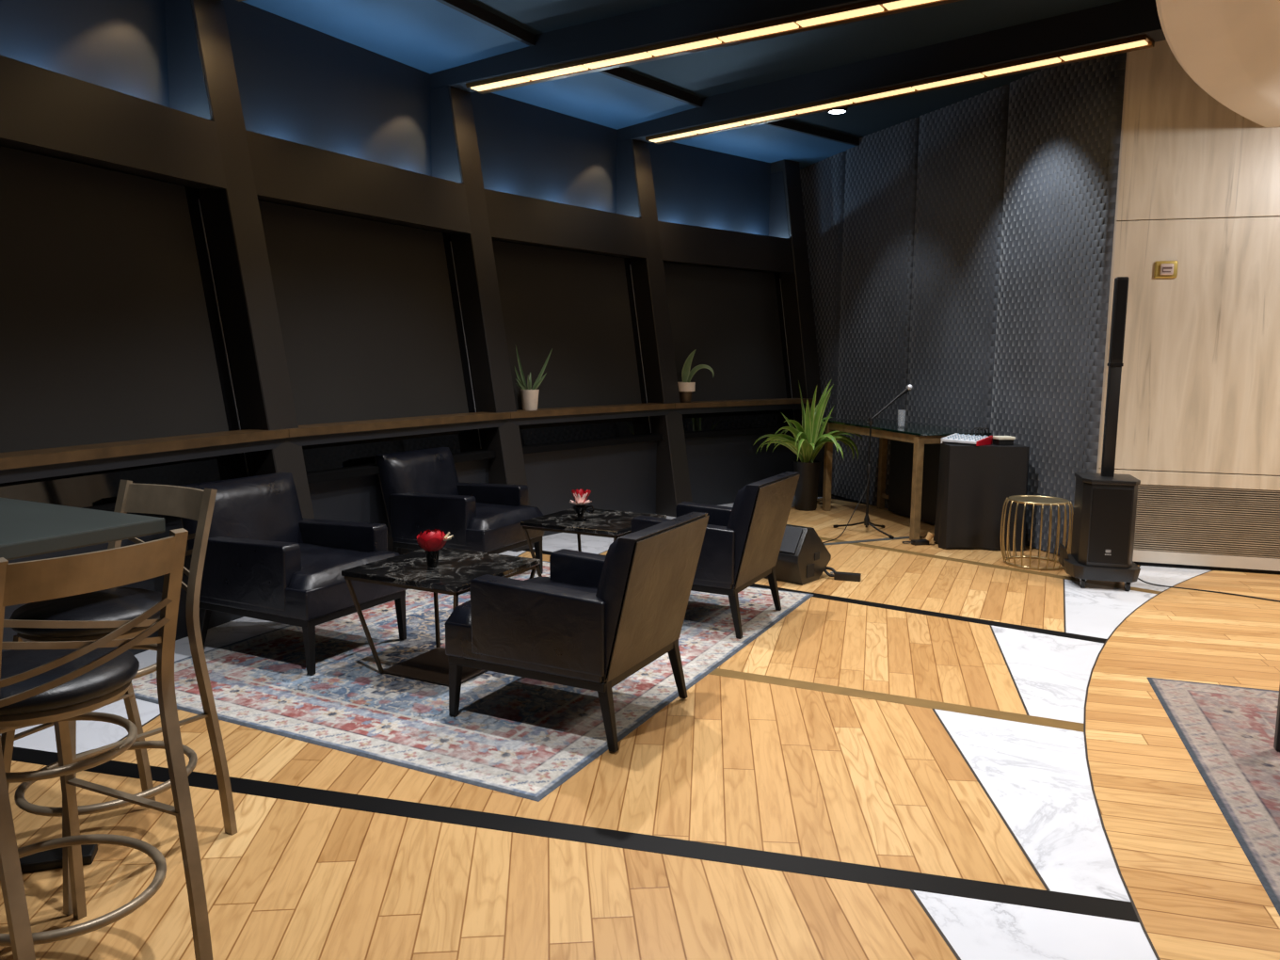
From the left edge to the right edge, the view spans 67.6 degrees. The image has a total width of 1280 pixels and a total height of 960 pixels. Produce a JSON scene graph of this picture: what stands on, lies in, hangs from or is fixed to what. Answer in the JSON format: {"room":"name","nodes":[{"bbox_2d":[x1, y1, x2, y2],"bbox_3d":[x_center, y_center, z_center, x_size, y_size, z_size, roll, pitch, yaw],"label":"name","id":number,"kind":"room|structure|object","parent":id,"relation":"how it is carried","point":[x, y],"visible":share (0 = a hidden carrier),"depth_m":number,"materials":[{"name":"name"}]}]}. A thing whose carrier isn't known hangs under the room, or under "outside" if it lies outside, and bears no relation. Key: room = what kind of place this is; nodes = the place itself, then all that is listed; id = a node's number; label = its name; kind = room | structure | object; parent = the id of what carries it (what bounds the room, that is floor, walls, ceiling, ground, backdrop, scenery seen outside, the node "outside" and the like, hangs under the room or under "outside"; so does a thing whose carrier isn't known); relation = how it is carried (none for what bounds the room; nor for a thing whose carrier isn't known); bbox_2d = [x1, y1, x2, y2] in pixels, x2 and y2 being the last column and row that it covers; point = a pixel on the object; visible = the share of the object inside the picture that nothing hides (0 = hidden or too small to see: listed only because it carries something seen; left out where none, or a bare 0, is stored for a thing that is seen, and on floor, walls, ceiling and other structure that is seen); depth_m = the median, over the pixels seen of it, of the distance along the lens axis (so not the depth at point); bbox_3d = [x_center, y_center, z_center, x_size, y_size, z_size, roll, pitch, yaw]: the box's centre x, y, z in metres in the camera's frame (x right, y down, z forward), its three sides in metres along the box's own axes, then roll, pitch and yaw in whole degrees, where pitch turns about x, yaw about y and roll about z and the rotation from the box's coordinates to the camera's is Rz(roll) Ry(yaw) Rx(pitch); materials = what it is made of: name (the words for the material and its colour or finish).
{"room":"entertainment venue","nodes":[
{"label":"entertainment venue","id":0,"kind":"room"},
{"bbox_2d":[0,0,799,655],"bbox_3d":[-1.772,-1.081,5.465,2.368,3.800,13.222,4,8,24],"label":"wall","id":1,"kind":"structure","parent":0,"point":[334,125],"depth_m":6.89,"materials":[{"name":"black paint"}]},
{"bbox_2d":[0,145,250,508],"bbox_3d":[-2.813,-0.740,4.740,0.356,1.710,2.064,3,8,19],"label":"window blind","id":2,"kind":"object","parent":1,"relation":"in","point":[112,330],"depth_m":4.86,"materials":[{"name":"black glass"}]},
{"bbox_2d":[0,429,288,483],"bbox_3d":[-2.561,-0.125,4.726,0.204,0.110,2.221,3,8,19],"label":"wall shelf","id":3,"kind":"object","parent":1,"relation":"attached to","point":[58,461],"visible":0.94,"depth_m":4.67,"materials":[{"name":"brown wood"}]},
{"bbox_2d":[164,0,314,518],"bbox_3d":[-0.481,-1.052,4.880,5.500,3.920,0.248,4,8,24],"label":"structural beam","id":4,"kind":"structure","parent":1,"relation":"attached to","point":[202,80],"depth_m":5.63,"materials":[{"name":"black paint"}]},
{"bbox_2d":[258,200,481,472],"bbox_3d":[-1.887,-0.994,6.771,0.356,1.710,2.064,5,8,29],"label":"window blind","id":5,"kind":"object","parent":1,"relation":"in","point":[370,312],"depth_m":6.66,"materials":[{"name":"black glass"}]},
{"bbox_2d":[286,412,510,446],"bbox_3d":[-1.654,-0.375,6.715,0.204,0.110,2.221,5,8,29],"label":"wall shelf","id":6,"kind":"object","parent":1,"relation":"attached to","point":[369,429],"visible":0.75,"depth_m":6.50,"materials":[{"name":"brown wood"}]},
{"bbox_2d":[492,240,651,446],"bbox_3d":[-0.629,-1.222,8.619,0.356,1.710,2.064,6,9,38],"label":"window blind","id":7,"kind":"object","parent":1,"relation":"in","point":[580,306],"depth_m":8.58,"materials":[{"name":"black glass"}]},
{"bbox_2d":[508,402,674,425],"bbox_3d":[-0.423,-0.597,8.525,0.204,0.110,2.221,6,9,38],"label":"wall shelf","id":8,"kind":"object","parent":1,"relation":"attached to","point":[520,417],"visible":0.75,"depth_m":8.35,"materials":[{"name":"brown wood"}]},
{"bbox_2d":[514,346,552,410],"bbox_3d":[-0.892,-0.849,7.899,0.292,0.539,0.173,3,8,20],"label":"shelf plant","id":9,"kind":"object","parent":8,"relation":"on","point":[529,397],"visible":1,"depth_m":7.89,"materials":[{"name":"green plant"}]},
{"bbox_2d":[430,0,870,551],"bbox_3d":[0.442,-1.256,6.520,5.500,3.920,0.248,6,9,34],"label":"structural beam","id":10,"kind":"structure","parent":1,"relation":"attached to","point":[455,151],"depth_m":7.52,"materials":[{"name":"black paint"}]},
{"bbox_2d":[465,0,962,94],"bbox_3d":[0.533,-2.886,6.257,4.420,0.038,0.180,6,9,34],"label":"led light bar","id":11,"kind":"object","parent":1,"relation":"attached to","point":[872,8],"visible":1,"depth_m":6.26,"materials":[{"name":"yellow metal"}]},
{"bbox_2d":[470,77,529,91],"bbox_3d":[-1.072,-3.029,7.305,0.525,0.016,0.095,6,9,34],"label":"diffuser","id":12,"kind":"object","parent":11,"relation":"attached to","point":[497,83],"depth_m":7.29,"materials":[{"name":"plastic"}]},
{"bbox_2d":[524,64,588,80],"bbox_3d":[-0.617,-2.985,7.000,0.525,0.016,0.095,6,9,34],"label":"diffuser","id":13,"kind":"object","parent":11,"relation":"attached to","point":[556,71],"depth_m":6.99,"materials":[{"name":"plastic"}]},
{"bbox_2d":[583,51,652,68],"bbox_3d":[-0.161,-2.941,6.696,0.525,0.016,0.095,6,9,34],"label":"diffuser","id":14,"kind":"object","parent":11,"relation":"attached to","point":[618,58],"depth_m":6.68,"materials":[{"name":"plastic"}]},
{"bbox_2d":[647,37,721,56],"bbox_3d":[0.295,-2.897,6.391,0.525,0.016,0.095,6,9,34],"label":"diffuser","id":15,"kind":"object","parent":11,"relation":"attached to","point":[689,44],"depth_m":6.37,"materials":[{"name":"plastic"}]},
{"bbox_2d":[718,22,799,42],"bbox_3d":[0.751,-2.852,6.086,0.525,0.016,0.095,6,9,34],"label":"diffuser","id":16,"kind":"object","parent":11,"relation":"attached to","point":[762,29],"depth_m":6.07,"materials":[{"name":"plastic"}]},
{"bbox_2d":[796,4,883,27],"bbox_3d":[1.206,-2.808,5.782,0.525,0.016,0.095,6,9,34],"label":"diffuser","id":17,"kind":"object","parent":11,"relation":"attached to","point":[848,12],"depth_m":5.77,"materials":[{"name":"plastic"}]},
{"bbox_2d":[882,0,939,10],"bbox_3d":[1.662,-2.764,5.477,0.525,0.016,0.095,6,9,34],"label":"diffuser","id":18,"kind":"object","parent":11,"relation":"attached to","point":[888,5],"depth_m":5.56,"materials":[{"name":"plastic"}]},
{"bbox_2d":[663,260,778,272],"bbox_3d":[0.797,-2.324,10.268,2.104,0.080,0.418,-6,10,-41],"label":"housing","id":19,"kind":"object","parent":1,"relation":"on","point":[772,266],"depth_m":10.18,"materials":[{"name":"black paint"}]},
{"bbox_2d":[663,261,795,431],"bbox_3d":[0.924,-1.415,10.231,2.064,1.710,0.356,-6,10,-41],"label":"window","id":20,"kind":"structure","parent":1,"relation":"in","point":[734,319],"depth_m":10.21,"materials":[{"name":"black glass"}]},
{"bbox_2d":[672,398,816,414],"bbox_3d":[1.098,-0.787,10.104,2.221,0.110,0.204,-6,10,-41],"label":"wall shelf","id":21,"kind":"object","parent":1,"relation":"attached to","point":[753,405],"visible":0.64,"depth_m":9.95,"materials":[{"name":"brown wood"}]},
{"bbox_2d":[677,349,713,402],"bbox_3d":[0.542,-1.033,9.480,0.376,0.525,0.196,1,7,0],"label":"shelf plant","id":22,"kind":"object","parent":21,"relation":"on","point":[686,388],"visible":0.86,"depth_m":9.46,"materials":[{"name":"green plant"}]},
{"bbox_2d":[768,159,825,496],"bbox_3d":[1.752,-1.749,10.966,0.248,3.780,1.149,-5,9,-36],"label":"trim","id":23,"kind":"structure","parent":1,"relation":"attached to","point":[786,214],"depth_m":10.79,"materials":[{"name":"black paint"}]},
{"bbox_2d":[616,0,1166,517],"bbox_3d":[1.630,-1.434,7.982,5.500,3.920,0.248,8,10,43],"label":"structural beam","id":24,"kind":"structure","parent":1,"relation":"attached to","point":[635,194],"depth_m":8.26,"materials":[{"name":"black paint"}]},
{"bbox_2d":[645,33,1154,143],"bbox_3d":[1.712,-3.062,7.708,4.420,0.038,0.180,8,10,43],"label":"led light bar","id":25,"kind":"object","parent":24,"relation":"attached to","point":[1142,41],"visible":1,"depth_m":7.24,"materials":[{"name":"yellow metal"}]},
{"bbox_2d":[649,131,696,142],"bbox_3d":[0.307,-3.236,9.009,0.525,0.016,0.095,8,10,43],"label":"diffuser","id":26,"kind":"object","parent":25,"relation":"attached to","point":[671,136],"depth_m":8.99,"materials":[{"name":"plastic"}]},
{"bbox_2d":[692,121,744,133],"bbox_3d":[0.705,-3.183,8.633,0.525,0.016,0.095,8,10,43],"label":"diffuser","id":27,"kind":"object","parent":25,"relation":"attached to","point":[719,126],"depth_m":8.61,"materials":[{"name":"plastic"}]},
{"bbox_2d":[739,111,796,124],"bbox_3d":[1.102,-3.131,8.256,0.525,0.016,0.095,8,10,43],"label":"diffuser","id":28,"kind":"object","parent":25,"relation":"attached to","point":[770,116],"depth_m":8.24,"materials":[{"name":"plastic"}]},
{"bbox_2d":[792,99,852,113],"bbox_3d":[1.499,-3.078,7.880,0.525,0.016,0.095,8,10,43],"label":"diffuser","id":29,"kind":"object","parent":25,"relation":"attached to","point":[826,104],"depth_m":7.86,"materials":[{"name":"plastic"}]},
{"bbox_2d":[848,87,914,102],"bbox_3d":[1.897,-3.025,7.503,0.525,0.016,0.095,8,10,43],"label":"diffuser","id":30,"kind":"object","parent":25,"relation":"attached to","point":[886,92],"depth_m":7.49,"materials":[{"name":"plastic"}]},
{"bbox_2d":[912,73,984,90],"bbox_3d":[2.294,-2.972,7.127,0.525,0.016,0.095,8,10,43],"label":"diffuser","id":31,"kind":"object","parent":25,"relation":"attached to","point":[954,78],"depth_m":7.11,"materials":[{"name":"plastic"}]},
{"bbox_2d":[982,57,1061,76],"bbox_3d":[2.692,-2.919,6.750,0.525,0.016,0.095,8,10,43],"label":"diffuser","id":32,"kind":"object","parent":25,"relation":"attached to","point":[1032,63],"depth_m":6.73,"materials":[{"name":"plastic"}]},
{"bbox_2d":[1059,39,1148,61],"bbox_3d":[3.089,-2.866,6.373,0.525,0.016,0.095,8,10,43],"label":"diffuser","id":33,"kind":"object","parent":25,"relation":"attached to","point":[1119,45],"depth_m":6.36,"materials":[{"name":"plastic"}]},
{"bbox_2d":[0,494,1279,959],"bbox_3d":[1.592,1.221,3.144,19.208,0.101,22.075,1,7,0],"label":"floor","id":34,"kind":"structure","parent":0,"point":[938,753],"depth_m":3.26,"materials":[{"name":"brown wood"}]},
{"bbox_2d":[0,497,165,873],"bbox_3d":[-2.044,0.655,2.758,0.900,1.050,0.900,4,8,26],"label":"bar table","id":35,"kind":"object","parent":34,"relation":"on","point":[27,528],"visible":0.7,"depth_m":2.80,"materials":[{"name":"grey laminate"}]},
{"bbox_2d":[0,528,213,959],"bbox_3d":[-1.400,0.683,2.279,0.555,1.135,0.453,5,9,30],"label":"bar stool","id":36,"kind":"object","parent":34,"relation":"on","point":[58,683],"visible":1,"depth_m":2.18,"materials":[{"name":"brown metal"}]},
{"bbox_2d":[0,480,237,915],"bbox_3d":[-1.614,0.601,2.894,0.453,1.135,0.555,4,8,26],"label":"bar stool","id":37,"kind":"object","parent":34,"relation":"on","point":[115,603],"visible":0.49,"depth_m":2.91,"materials":[{"name":"brown metal"}]},
{"bbox_2d":[131,560,813,801],"bbox_3d":[-0.693,0.856,5.361,2.440,0.006,3.335,4,8,26],"label":"area rug","id":38,"kind":"object","parent":34,"relation":"on","point":[509,734],"visible":0.48,"depth_m":4.34,"materials":[{"name":"multicoloured carpet"}]},
{"bbox_2d":[177,472,407,675],"bbox_3d":[-1.821,0.449,5.046,0.908,0.857,0.728,4,8,26],"label":"lounge armchair","id":39,"kind":"object","parent":38,"relation":"on","point":[264,561],"visible":0.88,"depth_m":4.85,"materials":[{"name":"black leather"}]},
{"bbox_2d":[288,543,399,590],"bbox_3d":[-1.733,0.436,4.999,0.710,0.092,0.724,4,8,26],"label":"seat cushion","id":40,"kind":"object","parent":39,"relation":"on","point":[321,567],"depth_m":4.85,"materials":[{"name":"black leather"}]},
{"bbox_2d":[341,547,540,685],"bbox_3d":[-0.962,0.672,4.704,0.680,0.520,0.680,4,8,26],"label":"marble coffee table","id":41,"kind":"object","parent":38,"relation":"on","point":[456,569],"visible":0.65,"depth_m":4.61,"materials":[{"name":"black stone"}]},
{"bbox_2d":[416,528,453,567],"bbox_3d":[-0.988,0.331,4.615,0.175,0.178,0.144,1,7,0],"label":"vase","id":42,"kind":"object","parent":41,"relation":"on","point":[432,541],"visible":1,"depth_m":4.58,"materials":[{"name":"red plant"}]},
{"bbox_2d":[374,447,543,573],"bbox_3d":[-1.243,0.247,6.645,0.908,0.857,0.728,4,8,26],"label":"lounge armchair","id":43,"kind":"object","parent":38,"relation":"on","point":[422,490],"visible":0.88,"depth_m":6.46,"materials":[{"name":"black leather"}]},
{"bbox_2d":[468,502,543,529],"bbox_3d":[-1.155,0.234,6.599,0.710,0.092,0.724,4,8,26],"label":"seat cushion","id":44,"kind":"object","parent":43,"relation":"on","point":[487,516],"depth_m":6.44,"materials":[{"name":"black leather"}]},
{"bbox_2d":[444,512,709,752],"bbox_3d":[-0.261,0.580,4.156,0.908,0.857,0.728,4,8,26],"label":"lounge armchair","id":45,"kind":"object","parent":38,"relation":"on","point":[597,620],"visible":1,"depth_m":3.87,"materials":[{"name":"black leather"}]},
{"bbox_2d":[444,576,597,624],"bbox_3d":[-0.349,0.554,4.197,0.710,0.092,0.724,4,8,26],"label":"armrest","id":46,"kind":"object","parent":45,"relation":"on","point":[467,613],"depth_m":3.95,"materials":[{"name":"black leather"}]},
{"bbox_2d":[520,508,666,576],"bbox_3d":[-0.286,0.500,6.077,0.680,0.520,0.680,4,8,26],"label":"marble coffee table","id":47,"kind":"object","parent":38,"relation":"on","point":[615,524],"visible":0.41,"depth_m":5.90,"materials":[{"name":"black stone"}]},
{"bbox_2d":[569,488,594,520],"bbox_3d":[-0.361,0.153,5.972,0.158,0.193,0.156,1,7,0],"label":"flower bowl","id":48,"kind":"object","parent":47,"relation":"on","point":[580,496],"visible":1,"depth_m":5.96,"materials":[{"name":"pink plant"}]},
{"bbox_2d":[630,471,799,639],"bbox_3d":[0.393,0.388,5.684,0.908,0.857,0.728,4,8,26],"label":"lounge armchair","id":49,"kind":"object","parent":38,"relation":"on","point":[742,543],"visible":0.7,"depth_m":5.31,"materials":[{"name":"black leather"}]},
{"bbox_2d":[764,524,831,584],"bbox_3d":[1.022,0.492,6.815,0.524,0.390,0.465,7,10,40],"label":"stage monitor","id":50,"kind":"object","parent":34,"relation":"on","point":[803,557],"visible":0.61,"depth_m":6.58,"materials":[{"name":"black plastic"}]},
{"bbox_2d":[753,378,862,511],"bbox_3d":[1.704,-0.362,9.758,1.066,1.338,1.097,1,7,0],"label":"leaf plant","id":51,"kind":"object","parent":34,"relation":"on","point":[807,443],"visible":0.99,"depth_m":9.68,"materials":[{"name":"plant"}]},
{"bbox_2d":[823,566,861,581],"bbox_3d":[1.422,0.665,6.744,0.280,0.071,0.110,6,9,37],"label":"connector","id":52,"kind":"object","parent":34,"relation":"on","point":[838,575],"visible":1,"depth_m":6.70,"materials":[{"name":"black plastic"}]},
{"bbox_2d":[832,398,896,539],"bbox_3d":[2.141,-0.152,8.549,0.399,1.240,0.678,-5,9,-36],"label":"microphone stand","id":53,"kind":"object","parent":34,"relation":"on","point":[870,422],"visible":1,"depth_m":8.47,"materials":[{"name":"black metal"}]},
{"bbox_2d":[822,474,869,543],"bbox_3d":[1.742,0.226,8.258,0.082,0.562,0.775,8,10,44],"label":"microphone cable","id":54,"kind":"object","parent":53,"relation":"hanging from","point":[869,474],"visible":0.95,"depth_m":8.42,"materials":[{"name":"black rubber"}]},
{"bbox_2d":[895,384,912,399],"bbox_3d":[2.335,-0.780,8.452,0.165,0.137,0.061,-1,8,-11],"label":"microphone","id":55,"kind":"object","parent":53,"relation":"on","point":[909,387],"visible":1,"depth_m":8.44,"materials":[{"name":"black metal"}]},
{"bbox_2d":[823,535,922,544],"bbox_3d":[1.975,0.518,8.182,1.080,0.003,0.068,-3,8,-24],"label":"cable","id":56,"kind":"object","parent":34,"relation":"on","point":[900,537],"visible":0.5,"depth_m":8.16,"materials":[{"name":"rubber"}]},
{"bbox_2d":[822,418,991,540],"bbox_3d":[2.439,-0.052,9.031,0.700,0.925,1.786,-2,8,-16],"label":"desk","id":57,"kind":"object","parent":34,"relation":"on","point":[915,449],"visible":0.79,"depth_m":9.05,"materials":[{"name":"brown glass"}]},
{"bbox_2d":[902,531,934,545],"bbox_3d":[2.342,0.484,8.045,0.251,0.115,0.136,0,7,-3],"label":"power adapter","id":58,"kind":"object","parent":34,"relation":"on","point":[929,536],"visible":1,"depth_m":8.00,"materials":[{"name":"black plastic"}]},
{"bbox_2d":[933,443,1029,551],"bbox_3d":[2.822,0.131,7.930,0.681,0.855,0.386,1,7,3],"label":"cabinet","id":59,"kind":"object","parent":34,"relation":"on","point":[974,485],"visible":0.89,"depth_m":7.77,"materials":[{"name":"black wood"}]},
{"bbox_2d":[940,427,992,446],"bbox_3d":[2.734,-0.370,7.932,0.330,0.132,0.329,-7,10,-44],"label":"mixer","id":60,"kind":"object","parent":59,"relation":"on","point":[954,439],"visible":1,"depth_m":7.87,"materials":[{"name":"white plastic"}]},
{"bbox_2d":[992,435,1015,445],"bbox_3d":[2.988,-0.325,7.860,0.150,0.068,0.120,0,7,-8],"label":"box","id":61,"kind":"object","parent":59,"relation":"on","point":[997,440],"visible":1,"depth_m":7.81,"materials":[{"name":"black plastic"}]},
{"bbox_2d":[1000,495,1073,570],"bbox_3d":[3.021,0.393,7.282,0.514,0.502,0.514,1,7,0],"label":"wire side table","id":62,"kind":"object","parent":34,"relation":"on","point":[1032,500],"visible":0.91,"depth_m":7.20,"materials":[{"name":"gold metal"}]},
{"bbox_2d":[1010,496,1066,503],"bbox_3d":[3.024,0.154,7.251,0.404,0.008,0.404,1,7,0],"label":"tray","id":63,"kind":"object","parent":62,"relation":"on","point":[1016,499],"depth_m":7.23,"materials":[{"name":"gold metal"}]},
{"bbox_2d":[1058,276,1140,591],"bbox_3d":[3.217,-0.321,6.566,0.464,2.109,0.453,3,8,16],"label":"loudspeaker","id":64,"kind":"object","parent":34,"relation":"on","point":[1105,504],"visible":1,"depth_m":6.47,"materials":[{"name":"black plastic"}]},
{"bbox_2d":[1088,487,1133,564],"bbox_3d":[3.170,0.310,6.439,0.244,0.510,0.008,3,8,16],"label":"grille","id":65,"kind":"object","parent":64,"relation":"attached to","point":[1110,509],"depth_m":6.44,"materials":[{"name":"black metal"}]},
{"bbox_2d":[1112,279,1127,359],"bbox_3d":[3.243,-1.083,6.456,0.059,0.530,0.005,3,8,16],"label":"grille","id":66,"kind":"object","parent":64,"relation":"attached to","point":[1120,303],"depth_m":6.46,"materials":[{"name":"black metal"}]},
{"bbox_2d":[1137,577,1279,602],"bbox_3d":[4.420,0.791,6.088,2.225,0.057,0.108,5,9,31],"label":"cable","id":67,"kind":"object","parent":34,"relation":"on","point":[1138,578],"visible":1,"depth_m":6.47,"materials":[{"name":"black rubber"}]},
{"bbox_2d":[1146,677,1279,915],"bbox_3d":[3.024,1.219,2.863,2.200,0.005,3.200,3,8,19],"label":"area rug","id":68,"kind":"object","parent":34,"relation":"on","point":[1227,732],"visible":1,"depth_m":3.79,"materials":[{"name":"multicoloured carpet"}]},
{"bbox_2d":[1273,685,1279,751],"bbox_3d":[2.692,0.761,3.524,0.460,0.720,0.460,3,8,20],"label":"side table","id":69,"kind":"object","parent":68,"relation":"on","point":[1276,744],"visible":1,"depth_m":3.81,"materials":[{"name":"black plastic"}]},
{"bbox_2d":[241,0,1279,169],"bbox_3d":[2.885,-2.208,1.562,13.711,0.765,19.967,1,7,0],"label":"ceiling","id":70,"kind":"structure","parent":0,"point":[1230,49],"depth_m":6.82,"materials":[{"name":"blue paint"}]},
{"bbox_2d":[827,107,847,114],"bbox_3d":[1.842,-3.455,8.927,0.184,0.030,0.184,1,7,0],"label":"recessed light","id":71,"kind":"object","parent":70,"relation":"in","point":[840,110],"visible":0.77,"depth_m":8.92,"materials":[{"name":"white metal"}]},
{"bbox_2d":[800,151,846,494],"bbox_3d":[2.010,-1.822,11.196,0.055,3.850,1.220,-2,8,-21],"label":"wall panel","id":72,"kind":"object","parent":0,"point":[823,183],"visible":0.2,"depth_m":10.81,"materials":[{"name":"black fabric"}]},
{"bbox_2d":[833,117,919,508],"bbox_3d":[2.454,-1.668,10.046,0.055,3.850,1.265,-2,8,-21],"label":"wall panel","id":73,"kind":"object","parent":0,"point":[880,189],"visible":0.8,"depth_m":9.96,"materials":[{"name":"black fabric"}]},
{"bbox_2d":[905,84,1009,435],"bbox_3d":[2.897,-1.514,8.896,0.055,3.850,1.220,-2,8,-21],"label":"wall panel","id":74,"kind":"object","parent":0,"point":[962,153],"visible":0.64,"depth_m":8.74,"materials":[{"name":"black fabric"}]},
{"bbox_2d":[990,52,1126,555],"bbox_3d":[3.287,-1.358,7.720,0.055,3.850,1.284,-2,8,-16],"label":"wall panel","id":75,"kind":"object","parent":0,"point":[1064,121],"visible":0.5,"depth_m":7.56,"materials":[{"name":"black fabric"}]},
{"bbox_2d":[1096,39,1279,575],"bbox_3d":[5.138,-1.242,6.700,3.435,3.960,0.130,3,8,17],"label":"wall","id":76,"kind":"structure","parent":0,"point":[1198,426],"depth_m":6.98,"materials":[{"name":"wood"}]},
{"bbox_2d":[1153,260,1178,278],"bbox_3d":[3.845,-1.538,6.980,0.150,0.124,0.047,3,8,17],"label":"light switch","id":77,"kind":"object","parent":76,"relation":"attached to","point":[1163,269],"visible":1,"depth_m":6.97,"materials":[{"name":"gold metal"}]},
{"bbox_2d":[1133,484,1279,558],"bbox_3d":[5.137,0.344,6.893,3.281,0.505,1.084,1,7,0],"label":"air vent","id":78,"kind":"object","parent":76,"relation":"in","point":[1179,520],"depth_m":7.12,"materials":[{"name":"wood"}]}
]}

